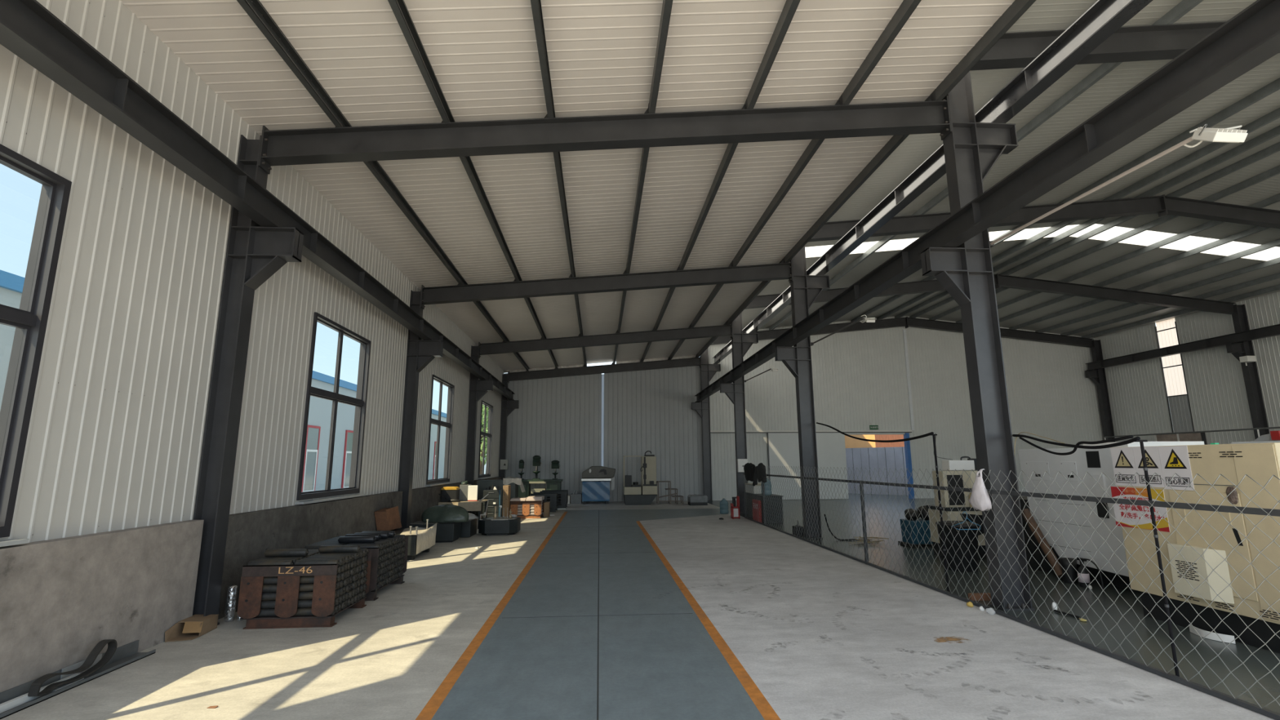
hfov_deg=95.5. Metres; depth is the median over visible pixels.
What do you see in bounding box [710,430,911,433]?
trim
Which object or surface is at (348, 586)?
roller
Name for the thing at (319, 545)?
roller
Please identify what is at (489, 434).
window
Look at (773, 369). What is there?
floodlight
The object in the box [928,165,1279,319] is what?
purlin
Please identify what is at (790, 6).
purlin
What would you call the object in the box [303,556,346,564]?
roller
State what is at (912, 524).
bin
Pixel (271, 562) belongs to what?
roller
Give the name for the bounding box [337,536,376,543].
roller
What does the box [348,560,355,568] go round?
roller
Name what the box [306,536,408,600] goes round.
rack
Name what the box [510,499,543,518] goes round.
rack
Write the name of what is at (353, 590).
roller
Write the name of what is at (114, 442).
wall
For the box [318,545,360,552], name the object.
roller
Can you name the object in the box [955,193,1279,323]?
purlin
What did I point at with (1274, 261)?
purlin
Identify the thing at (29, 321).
window
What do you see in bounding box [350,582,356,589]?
roller
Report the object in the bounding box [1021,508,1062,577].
drain pipe
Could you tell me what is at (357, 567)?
roller
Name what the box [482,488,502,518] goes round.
base cabinet
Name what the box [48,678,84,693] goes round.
metal offcut
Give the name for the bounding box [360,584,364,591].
roller
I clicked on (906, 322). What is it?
rafter
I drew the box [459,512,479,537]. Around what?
block
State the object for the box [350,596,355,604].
roller
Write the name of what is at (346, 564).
roller
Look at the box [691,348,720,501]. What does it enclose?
steel column
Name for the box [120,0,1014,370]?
ceiling
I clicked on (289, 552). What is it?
roller
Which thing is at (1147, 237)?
skylight
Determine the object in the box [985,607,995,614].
litter
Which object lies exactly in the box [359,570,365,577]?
roller
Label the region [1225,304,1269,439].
steel column
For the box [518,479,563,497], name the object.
bench
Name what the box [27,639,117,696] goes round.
belt
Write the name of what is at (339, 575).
roller
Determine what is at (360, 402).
window
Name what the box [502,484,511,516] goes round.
wooden post
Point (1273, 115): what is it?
purlin
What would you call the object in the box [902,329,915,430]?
trim
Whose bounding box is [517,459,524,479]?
press
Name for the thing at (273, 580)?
roller
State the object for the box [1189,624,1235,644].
strip
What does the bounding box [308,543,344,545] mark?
roller
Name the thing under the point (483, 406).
tree
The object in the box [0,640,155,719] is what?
channel
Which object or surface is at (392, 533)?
roller
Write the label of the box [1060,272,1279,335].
purlin
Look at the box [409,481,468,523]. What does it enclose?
baseboard
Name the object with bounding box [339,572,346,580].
roller
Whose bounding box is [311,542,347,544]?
roller
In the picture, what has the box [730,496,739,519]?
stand
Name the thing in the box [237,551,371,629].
crate
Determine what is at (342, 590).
roller
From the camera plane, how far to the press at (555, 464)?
23.10 m
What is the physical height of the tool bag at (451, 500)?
0.083 m
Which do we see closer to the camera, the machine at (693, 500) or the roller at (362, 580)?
the roller at (362, 580)
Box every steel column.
[192,134,304,625]
[397,289,443,528]
[465,345,493,513]
[498,374,519,479]
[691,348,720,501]
[720,311,758,513]
[774,245,830,538]
[920,71,1035,611]
[1084,339,1115,442]
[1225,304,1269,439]
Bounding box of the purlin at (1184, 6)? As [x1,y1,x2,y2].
[768,0,1203,329]
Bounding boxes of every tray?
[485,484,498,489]
[960,513,984,535]
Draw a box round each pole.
[928,434,949,591]
[1133,440,1179,676]
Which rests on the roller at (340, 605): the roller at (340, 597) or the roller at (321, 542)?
the roller at (340, 597)
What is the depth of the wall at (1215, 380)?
21.93 m
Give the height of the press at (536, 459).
0.951 m
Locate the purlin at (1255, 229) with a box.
[999,226,1270,322]
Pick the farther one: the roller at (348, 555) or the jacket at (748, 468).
the jacket at (748, 468)
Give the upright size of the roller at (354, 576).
0.076 m
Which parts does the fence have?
post, post, post, rail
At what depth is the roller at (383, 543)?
7.13 m
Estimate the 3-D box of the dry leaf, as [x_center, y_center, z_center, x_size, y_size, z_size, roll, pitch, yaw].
[-2.835,2.301,3.853,0.060,0.009,0.023,-1,-10,2]
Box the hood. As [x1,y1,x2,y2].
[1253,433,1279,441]
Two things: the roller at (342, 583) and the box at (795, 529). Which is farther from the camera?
the box at (795, 529)
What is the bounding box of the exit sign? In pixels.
[869,422,878,429]
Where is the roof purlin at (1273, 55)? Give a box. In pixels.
[841,55,1274,316]
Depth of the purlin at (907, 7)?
7.17 m
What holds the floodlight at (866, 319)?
attached to the steel column at (805, 289)
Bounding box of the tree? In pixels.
[479,404,488,474]
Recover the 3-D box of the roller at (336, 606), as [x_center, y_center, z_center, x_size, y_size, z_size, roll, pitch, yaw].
[-3.270,2.526,5.876,0.439,0.075,0.076,0,-10,-4]
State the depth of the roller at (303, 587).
5.81 m
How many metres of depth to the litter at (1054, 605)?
6.20 m
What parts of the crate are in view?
plate, plate, plate, plate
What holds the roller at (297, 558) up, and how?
in the crate
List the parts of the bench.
door, pale drawer, door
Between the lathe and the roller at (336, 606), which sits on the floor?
the lathe
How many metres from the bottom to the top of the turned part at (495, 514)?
0.280 m
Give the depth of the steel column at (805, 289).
12.79 m
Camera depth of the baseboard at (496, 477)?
20.80 m
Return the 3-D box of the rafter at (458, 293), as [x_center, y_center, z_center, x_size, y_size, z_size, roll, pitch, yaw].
[-0.628,-1.716,12.882,8.165,1.271,0.200,0,-10,-4]
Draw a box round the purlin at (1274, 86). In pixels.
[850,77,1279,322]
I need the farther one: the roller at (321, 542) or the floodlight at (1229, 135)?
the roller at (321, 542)
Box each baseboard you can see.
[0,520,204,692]
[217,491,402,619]
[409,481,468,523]
[472,476,502,514]
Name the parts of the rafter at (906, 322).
ridge plate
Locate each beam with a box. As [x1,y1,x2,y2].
[0,0,515,399]
[694,0,1279,402]
[712,0,1152,364]
[1085,324,1279,370]
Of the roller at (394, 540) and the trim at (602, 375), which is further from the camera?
the trim at (602, 375)
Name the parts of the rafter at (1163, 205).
ridge plate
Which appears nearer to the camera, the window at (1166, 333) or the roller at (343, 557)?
the roller at (343, 557)
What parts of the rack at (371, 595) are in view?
plate, plate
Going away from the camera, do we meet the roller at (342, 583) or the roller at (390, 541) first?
the roller at (342, 583)
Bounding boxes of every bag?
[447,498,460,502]
[904,508,919,519]
[917,505,928,519]
[968,468,991,511]
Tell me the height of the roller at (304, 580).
0.075 m
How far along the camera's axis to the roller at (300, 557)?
6.07 m
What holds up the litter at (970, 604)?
on the floor
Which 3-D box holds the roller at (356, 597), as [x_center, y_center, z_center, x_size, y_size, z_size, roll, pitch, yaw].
[-3.296,2.606,6.327,0.439,0.075,0.076,0,-10,-4]
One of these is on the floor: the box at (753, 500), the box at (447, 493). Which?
the box at (753, 500)
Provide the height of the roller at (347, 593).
0.076 m
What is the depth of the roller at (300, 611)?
5.77 m
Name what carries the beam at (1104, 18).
on the steel column at (805, 289)
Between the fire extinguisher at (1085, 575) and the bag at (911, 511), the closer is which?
the fire extinguisher at (1085, 575)
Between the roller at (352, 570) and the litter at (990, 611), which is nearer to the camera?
the litter at (990, 611)
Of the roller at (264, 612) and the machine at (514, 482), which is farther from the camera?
the machine at (514, 482)
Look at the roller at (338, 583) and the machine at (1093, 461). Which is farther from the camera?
the machine at (1093, 461)
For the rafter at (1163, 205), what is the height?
1.334 m
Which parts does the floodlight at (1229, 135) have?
cord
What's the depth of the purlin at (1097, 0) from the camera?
10.66 m
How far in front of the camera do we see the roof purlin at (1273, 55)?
10.60 m
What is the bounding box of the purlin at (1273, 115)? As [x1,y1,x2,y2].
[876,107,1279,319]
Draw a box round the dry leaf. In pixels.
[206,705,217,708]
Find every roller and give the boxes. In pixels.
[247,560,293,565]
[253,559,297,564]
[255,608,276,617]
[257,557,300,559]
[260,600,275,608]
[261,591,276,600]
[262,556,303,559]
[262,576,277,584]
[262,584,276,592]
[264,548,308,556]
[293,559,340,566]
[293,607,336,616]
[297,591,337,599]
[297,599,336,608]
[298,583,337,591]
[299,575,337,583]
[300,558,343,565]
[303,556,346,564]
[304,544,342,548]
[307,555,349,563]
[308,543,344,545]
[310,554,352,561]
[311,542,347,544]
[314,542,350,543]
[314,553,355,560]
[317,552,358,559]
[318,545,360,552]
[333,604,339,613]
[335,589,341,597]
[335,597,340,605]
[336,581,341,589]
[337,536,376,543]
[337,565,342,573]
[337,573,342,581]
[337,603,342,611]
[338,587,344,595]
[338,595,343,603]
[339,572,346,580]
[339,580,344,587]
[341,564,346,572]
[341,578,348,586]
[341,594,346,601]
[341,601,346,609]
[342,563,348,570]
[343,570,348,578]
[343,592,349,599]
[344,543,380,550]
[345,533,381,540]
[345,584,351,592]
[346,542,383,549]
[346,562,351,569]
[347,591,353,598]
[347,598,351,605]
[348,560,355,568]
[348,568,355,575]
[348,575,353,583]
[350,542,385,548]
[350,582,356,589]
[350,589,355,596]
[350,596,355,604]
[351,574,357,582]
[352,560,358,567]
[354,532,389,538]
[354,595,358,602]
[355,558,360,565]
[355,565,359,573]
[356,578,361,586]
[359,550,364,557]
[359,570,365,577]
[360,549,366,556]
[360,563,365,570]
[360,577,364,585]
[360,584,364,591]
[361,530,395,537]
[362,583,367,591]
[374,540,390,546]
[375,539,392,546]
[378,568,384,574]
[379,537,395,544]
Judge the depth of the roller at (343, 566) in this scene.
6.02 m
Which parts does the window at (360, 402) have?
sash, sash, sill, sash, sash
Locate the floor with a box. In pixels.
[0,493,1279,719]
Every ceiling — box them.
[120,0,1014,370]
[729,0,1279,337]
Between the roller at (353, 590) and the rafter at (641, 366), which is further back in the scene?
the rafter at (641, 366)
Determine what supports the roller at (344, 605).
on the crate
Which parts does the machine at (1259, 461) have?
text frame, text frame, text frame, access door, panel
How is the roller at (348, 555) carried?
on the roller at (349, 565)
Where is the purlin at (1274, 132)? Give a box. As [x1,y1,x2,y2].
[894,125,1279,318]
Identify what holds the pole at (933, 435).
on the floor
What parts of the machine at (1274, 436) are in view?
red panel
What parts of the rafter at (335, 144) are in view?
plate, plate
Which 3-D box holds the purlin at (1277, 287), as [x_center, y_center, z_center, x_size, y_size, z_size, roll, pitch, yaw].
[21.192,-3.215,14.214,0.069,0.152,25.390,0,-10,-4]
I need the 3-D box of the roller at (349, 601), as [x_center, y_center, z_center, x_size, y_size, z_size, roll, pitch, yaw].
[-3.296,2.579,6.176,0.439,0.075,0.076,0,-10,-4]
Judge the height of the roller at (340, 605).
0.075 m
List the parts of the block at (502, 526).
foot plate, plate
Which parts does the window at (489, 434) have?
sash, sash, sash, sash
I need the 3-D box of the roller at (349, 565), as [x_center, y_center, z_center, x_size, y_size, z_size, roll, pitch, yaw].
[-3.294,2.189,6.167,0.439,0.074,0.076,0,-10,-4]
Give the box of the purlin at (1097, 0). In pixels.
[745,0,1097,327]
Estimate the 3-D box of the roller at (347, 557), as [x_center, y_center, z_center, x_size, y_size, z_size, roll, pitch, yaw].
[-3.281,2.100,6.106,0.439,0.075,0.076,0,-10,-4]
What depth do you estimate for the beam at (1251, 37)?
4.88 m
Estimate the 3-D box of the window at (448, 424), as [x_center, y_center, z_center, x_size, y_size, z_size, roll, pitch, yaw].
[-5.118,1.844,14.905,0.245,2.660,2.190,0,-10,-4]
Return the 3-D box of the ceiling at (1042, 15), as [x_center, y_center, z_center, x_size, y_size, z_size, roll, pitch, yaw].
[12.639,-3.755,13.771,18.570,1.061,25.610,0,-10,-4]
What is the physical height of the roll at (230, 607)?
0.350 m
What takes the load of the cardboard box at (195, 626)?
on the floor
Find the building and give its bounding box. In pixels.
[0,270,446,492]
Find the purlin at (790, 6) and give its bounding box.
[641,0,800,361]
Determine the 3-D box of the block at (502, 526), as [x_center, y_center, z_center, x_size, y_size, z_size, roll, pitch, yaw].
[-3.222,3.814,13.376,0.860,0.345,0.850,0,-10,-4]
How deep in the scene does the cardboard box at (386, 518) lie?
10.32 m
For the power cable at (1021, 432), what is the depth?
6.09 m
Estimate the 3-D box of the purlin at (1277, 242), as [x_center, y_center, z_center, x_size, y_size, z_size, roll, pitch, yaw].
[17.748,-3.593,14.040,0.069,0.152,25.390,0,-10,-4]
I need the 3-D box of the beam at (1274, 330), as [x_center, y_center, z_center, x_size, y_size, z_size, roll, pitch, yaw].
[21.153,-1.870,13.928,0.200,0.320,25.200,0,-10,-4]
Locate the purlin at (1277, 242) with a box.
[1008,239,1279,329]
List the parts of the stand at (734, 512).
leg, black handle, leg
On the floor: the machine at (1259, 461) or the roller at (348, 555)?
the machine at (1259, 461)
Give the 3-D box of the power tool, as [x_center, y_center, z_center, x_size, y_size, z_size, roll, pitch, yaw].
[-4.529,3.168,15.005,0.180,0.099,0.158,0,-10,-4]
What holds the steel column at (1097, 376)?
on the floor
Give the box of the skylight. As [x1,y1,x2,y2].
[804,223,1279,261]
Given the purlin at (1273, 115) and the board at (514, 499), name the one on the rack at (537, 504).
the board at (514, 499)
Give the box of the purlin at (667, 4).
[613,0,672,364]
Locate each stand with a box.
[656,480,683,504]
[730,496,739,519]
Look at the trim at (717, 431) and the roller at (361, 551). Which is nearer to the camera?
the roller at (361, 551)
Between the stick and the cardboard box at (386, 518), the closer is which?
the stick
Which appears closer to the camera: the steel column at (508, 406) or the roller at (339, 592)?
the roller at (339, 592)
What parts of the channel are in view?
metal strip, pale plate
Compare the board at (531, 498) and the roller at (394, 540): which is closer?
the roller at (394, 540)
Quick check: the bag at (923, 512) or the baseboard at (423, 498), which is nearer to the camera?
the bag at (923, 512)
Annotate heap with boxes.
[421,504,469,522]
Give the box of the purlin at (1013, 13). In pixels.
[697,0,1035,357]
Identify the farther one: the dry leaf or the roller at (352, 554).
the roller at (352, 554)
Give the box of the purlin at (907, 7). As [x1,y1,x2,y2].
[669,0,921,359]
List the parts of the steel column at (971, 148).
plate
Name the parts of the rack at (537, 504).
plate, plate, plate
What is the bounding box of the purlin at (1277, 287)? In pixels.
[1081,284,1279,337]
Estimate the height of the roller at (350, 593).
0.076 m
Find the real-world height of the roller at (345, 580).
0.076 m
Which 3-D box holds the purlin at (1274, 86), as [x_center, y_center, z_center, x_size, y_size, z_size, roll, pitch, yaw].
[10.364,-3.905,13.577,0.069,0.152,25.390,0,-10,-4]
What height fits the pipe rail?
2.525 m
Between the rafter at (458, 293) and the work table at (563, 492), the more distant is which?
the work table at (563, 492)
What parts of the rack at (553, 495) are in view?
plate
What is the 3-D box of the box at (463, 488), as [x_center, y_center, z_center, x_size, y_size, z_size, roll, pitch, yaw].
[-4.517,3.429,15.033,0.220,0.405,0.390,0,-10,-4]
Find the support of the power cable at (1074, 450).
hanging from the pole at (1145, 468)
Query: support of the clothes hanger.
hanging from the fence
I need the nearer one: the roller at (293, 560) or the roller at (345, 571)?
the roller at (293, 560)
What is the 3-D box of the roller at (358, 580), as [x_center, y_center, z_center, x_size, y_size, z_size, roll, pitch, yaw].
[-3.313,2.468,6.428,0.439,0.075,0.076,0,-10,-4]
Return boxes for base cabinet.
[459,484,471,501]
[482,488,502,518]
[742,492,783,523]
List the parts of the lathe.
motor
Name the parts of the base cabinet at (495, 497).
drawer, drawer, drawer, drawer, panel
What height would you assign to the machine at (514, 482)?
1.166 m
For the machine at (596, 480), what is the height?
1.460 m
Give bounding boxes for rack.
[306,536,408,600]
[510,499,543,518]
[530,492,558,511]
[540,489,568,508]
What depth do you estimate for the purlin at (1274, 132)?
13.83 m
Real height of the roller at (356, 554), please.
0.076 m
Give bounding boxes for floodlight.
[744,366,777,382]
[810,315,875,346]
[989,124,1248,247]
[1239,355,1256,365]
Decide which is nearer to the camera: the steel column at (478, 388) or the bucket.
the bucket
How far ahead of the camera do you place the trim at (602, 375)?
24.46 m
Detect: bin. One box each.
[379,519,436,559]
[570,490,582,503]
[897,518,933,547]
[935,520,978,572]
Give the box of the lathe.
[926,456,986,558]
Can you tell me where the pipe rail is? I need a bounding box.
[1104,426,1279,439]
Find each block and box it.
[409,520,461,542]
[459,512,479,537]
[478,516,520,535]
[543,502,550,516]
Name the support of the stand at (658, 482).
on the floor
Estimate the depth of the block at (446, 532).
11.87 m
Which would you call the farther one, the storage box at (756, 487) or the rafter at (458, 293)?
the storage box at (756, 487)
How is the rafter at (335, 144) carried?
attached to the steel column at (971, 148)
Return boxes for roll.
[223,585,237,622]
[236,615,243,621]
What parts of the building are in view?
sash, pane, sash, pane, pane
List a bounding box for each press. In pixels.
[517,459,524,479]
[532,455,542,479]
[551,460,559,479]
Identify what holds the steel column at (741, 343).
on the floor
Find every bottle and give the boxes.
[720,497,728,514]
[760,476,771,495]
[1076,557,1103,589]
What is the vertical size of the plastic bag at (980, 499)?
0.446 m
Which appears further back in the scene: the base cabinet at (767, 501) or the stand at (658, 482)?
the stand at (658, 482)
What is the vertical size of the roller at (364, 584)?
0.075 m
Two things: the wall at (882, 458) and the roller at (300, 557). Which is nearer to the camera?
the roller at (300, 557)
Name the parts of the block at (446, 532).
foot plate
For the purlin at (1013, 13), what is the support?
on the rafter at (458, 293)
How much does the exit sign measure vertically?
0.291 m
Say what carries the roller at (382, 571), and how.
on the roller
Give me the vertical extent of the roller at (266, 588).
0.076 m
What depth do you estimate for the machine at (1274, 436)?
7.88 m
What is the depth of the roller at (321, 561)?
5.86 m
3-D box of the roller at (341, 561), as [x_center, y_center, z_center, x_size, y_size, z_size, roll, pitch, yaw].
[-3.267,2.074,5.956,0.439,0.075,0.076,0,-10,-4]
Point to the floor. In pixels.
(590, 611)
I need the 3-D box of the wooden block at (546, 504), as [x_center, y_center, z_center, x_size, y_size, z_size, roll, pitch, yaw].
[-2.805,4.503,17.508,0.150,0.420,0.350,0,-10,-4]
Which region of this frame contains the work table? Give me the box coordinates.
[438,499,487,528]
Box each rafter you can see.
[257,91,951,174]
[420,257,792,309]
[478,320,733,358]
[507,354,701,383]
[711,316,1093,347]
[744,273,1236,314]
[808,195,1279,242]
[969,21,1279,71]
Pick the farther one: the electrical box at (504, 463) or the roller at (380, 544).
the electrical box at (504, 463)
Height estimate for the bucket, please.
0.300 m
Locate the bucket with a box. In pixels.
[1059,557,1078,583]
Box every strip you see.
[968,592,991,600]
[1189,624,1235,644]
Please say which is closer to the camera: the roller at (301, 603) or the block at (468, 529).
the roller at (301, 603)
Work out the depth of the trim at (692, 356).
24.86 m
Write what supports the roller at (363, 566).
on the roller at (363, 573)
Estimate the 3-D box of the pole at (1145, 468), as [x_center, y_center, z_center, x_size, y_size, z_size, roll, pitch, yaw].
[3.918,1.479,4.390,0.090,1.735,0.027,0,-10,-4]
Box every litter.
[966,601,973,607]
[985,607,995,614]
[1051,601,1057,610]
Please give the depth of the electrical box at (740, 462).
18.16 m
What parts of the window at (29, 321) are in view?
sill, sash, sash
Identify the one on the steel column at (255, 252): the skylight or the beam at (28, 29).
the beam at (28, 29)
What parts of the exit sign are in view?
panel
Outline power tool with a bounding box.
[461,480,467,484]
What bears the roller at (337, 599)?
on the roller at (336, 606)
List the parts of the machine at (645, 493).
open frame, work tank, panel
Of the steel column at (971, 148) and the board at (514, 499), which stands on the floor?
the steel column at (971, 148)
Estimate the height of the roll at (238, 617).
0.370 m
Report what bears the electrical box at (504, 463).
attached to the steel column at (508, 406)
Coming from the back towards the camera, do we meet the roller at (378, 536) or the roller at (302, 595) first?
the roller at (378, 536)
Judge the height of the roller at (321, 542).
0.076 m
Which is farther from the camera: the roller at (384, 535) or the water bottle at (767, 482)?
the water bottle at (767, 482)
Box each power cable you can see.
[816,422,933,442]
[1012,434,1140,448]
[1013,431,1063,452]
[1019,435,1133,455]
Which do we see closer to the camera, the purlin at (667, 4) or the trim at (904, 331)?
the purlin at (667, 4)
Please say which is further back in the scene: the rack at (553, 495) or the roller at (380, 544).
the rack at (553, 495)
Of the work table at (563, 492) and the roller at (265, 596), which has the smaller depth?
the roller at (265, 596)
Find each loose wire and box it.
[824,514,863,540]
[848,536,888,544]
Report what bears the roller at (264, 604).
on the roller at (264, 612)
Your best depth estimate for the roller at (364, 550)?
6.56 m
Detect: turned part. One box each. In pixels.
[493,506,496,519]
[508,509,511,518]
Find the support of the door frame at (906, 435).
in the wall at (860, 377)
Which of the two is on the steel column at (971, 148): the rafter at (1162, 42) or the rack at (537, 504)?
the rafter at (1162, 42)
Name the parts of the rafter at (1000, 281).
ridge plate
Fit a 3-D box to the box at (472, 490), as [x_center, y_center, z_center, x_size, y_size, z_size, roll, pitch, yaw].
[-4.261,3.395,14.807,0.250,0.390,0.070,0,-10,-4]
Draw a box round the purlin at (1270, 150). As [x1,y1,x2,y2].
[909,142,1279,318]
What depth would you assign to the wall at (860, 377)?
25.27 m
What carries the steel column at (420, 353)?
on the floor
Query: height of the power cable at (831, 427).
0.559 m
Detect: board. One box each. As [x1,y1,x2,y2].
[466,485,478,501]
[510,497,526,501]
[525,495,544,501]
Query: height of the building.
6.610 m
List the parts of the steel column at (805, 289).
plate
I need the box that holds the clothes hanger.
[951,511,981,529]
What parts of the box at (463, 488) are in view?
door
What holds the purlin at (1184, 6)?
attached to the ceiling at (1042, 15)
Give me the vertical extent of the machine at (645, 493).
2.040 m
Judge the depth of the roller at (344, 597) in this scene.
6.04 m
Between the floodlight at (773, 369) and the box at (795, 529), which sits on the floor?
the box at (795, 529)
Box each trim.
[503,355,696,373]
[600,373,604,466]
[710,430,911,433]
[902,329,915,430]
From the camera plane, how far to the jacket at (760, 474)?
14.52 m
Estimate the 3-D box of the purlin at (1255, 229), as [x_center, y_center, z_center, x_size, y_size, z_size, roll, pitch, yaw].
[16.500,-3.730,13.976,0.069,0.152,25.390,0,-10,-4]
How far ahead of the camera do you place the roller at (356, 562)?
6.32 m
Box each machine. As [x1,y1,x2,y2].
[475,476,525,515]
[581,466,615,503]
[622,450,657,505]
[687,493,707,505]
[1017,441,1204,591]
[1110,442,1279,653]
[1231,431,1279,444]
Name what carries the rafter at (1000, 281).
attached to the steel column at (741, 343)
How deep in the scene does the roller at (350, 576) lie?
6.22 m
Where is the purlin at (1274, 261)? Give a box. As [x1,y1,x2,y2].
[1035,257,1279,333]
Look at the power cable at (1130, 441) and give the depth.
5.21 m
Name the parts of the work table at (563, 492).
plate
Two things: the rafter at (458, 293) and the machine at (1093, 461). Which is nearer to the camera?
the machine at (1093, 461)
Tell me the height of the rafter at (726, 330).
1.271 m
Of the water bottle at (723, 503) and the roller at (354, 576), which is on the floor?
the water bottle at (723, 503)
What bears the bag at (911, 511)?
on the bin at (912, 524)
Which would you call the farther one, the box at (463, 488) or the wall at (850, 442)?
the wall at (850, 442)
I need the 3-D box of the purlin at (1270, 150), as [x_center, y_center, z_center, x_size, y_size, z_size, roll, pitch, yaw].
[13.106,-4.102,13.804,0.069,0.152,25.390,0,-10,-4]
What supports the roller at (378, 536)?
on the roller
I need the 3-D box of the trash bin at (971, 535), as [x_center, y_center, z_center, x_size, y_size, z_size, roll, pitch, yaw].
[4.749,2.752,8.651,0.570,0.698,0.564,0,-10,-4]
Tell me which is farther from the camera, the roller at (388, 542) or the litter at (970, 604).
the roller at (388, 542)
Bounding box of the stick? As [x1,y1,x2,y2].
[1053,609,1080,618]
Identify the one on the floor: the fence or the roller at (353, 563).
the fence
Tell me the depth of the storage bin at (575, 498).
22.98 m
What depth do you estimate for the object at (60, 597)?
4.51 m
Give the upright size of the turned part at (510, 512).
0.200 m
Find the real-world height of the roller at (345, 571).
0.076 m
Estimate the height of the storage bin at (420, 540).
0.600 m
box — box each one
[164,614,218,642]
[373,506,401,530]
[438,486,459,502]
[499,459,508,469]
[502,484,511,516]
[737,458,747,471]
[745,483,761,493]
[752,498,761,522]
[791,520,803,537]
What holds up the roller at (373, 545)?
on the roller
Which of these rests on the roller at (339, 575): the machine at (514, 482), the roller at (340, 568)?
the roller at (340, 568)
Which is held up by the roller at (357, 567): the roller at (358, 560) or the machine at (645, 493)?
the roller at (358, 560)
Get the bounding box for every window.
[0,143,71,546]
[294,311,371,504]
[425,374,454,486]
[477,400,493,479]
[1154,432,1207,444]
[1155,318,1194,432]
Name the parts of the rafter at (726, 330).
plate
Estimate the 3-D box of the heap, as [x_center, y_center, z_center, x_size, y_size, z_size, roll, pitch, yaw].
[-4.102,3.228,12.283,1.024,0.347,0.591,0,-10,-4]
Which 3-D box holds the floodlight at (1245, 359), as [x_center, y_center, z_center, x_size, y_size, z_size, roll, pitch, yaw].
[20.841,0.026,19.943,0.330,0.300,0.320,0,-10,-4]
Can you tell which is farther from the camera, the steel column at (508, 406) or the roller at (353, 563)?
the steel column at (508, 406)
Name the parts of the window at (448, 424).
sash, sash, sill, sash, sash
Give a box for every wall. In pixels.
[0,0,503,542]
[503,315,1104,502]
[844,434,904,448]
[845,446,908,495]
[1094,291,1279,444]
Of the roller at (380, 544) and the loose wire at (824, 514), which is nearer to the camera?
the roller at (380, 544)
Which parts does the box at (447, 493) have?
lid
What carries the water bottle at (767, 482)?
on the base cabinet at (767, 501)
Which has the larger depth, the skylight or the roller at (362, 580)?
the skylight
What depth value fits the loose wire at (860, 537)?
11.38 m
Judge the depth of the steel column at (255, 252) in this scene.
6.18 m
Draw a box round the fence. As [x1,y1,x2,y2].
[742,465,1279,719]
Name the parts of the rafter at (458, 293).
plate, plate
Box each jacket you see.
[743,462,755,485]
[753,462,767,484]

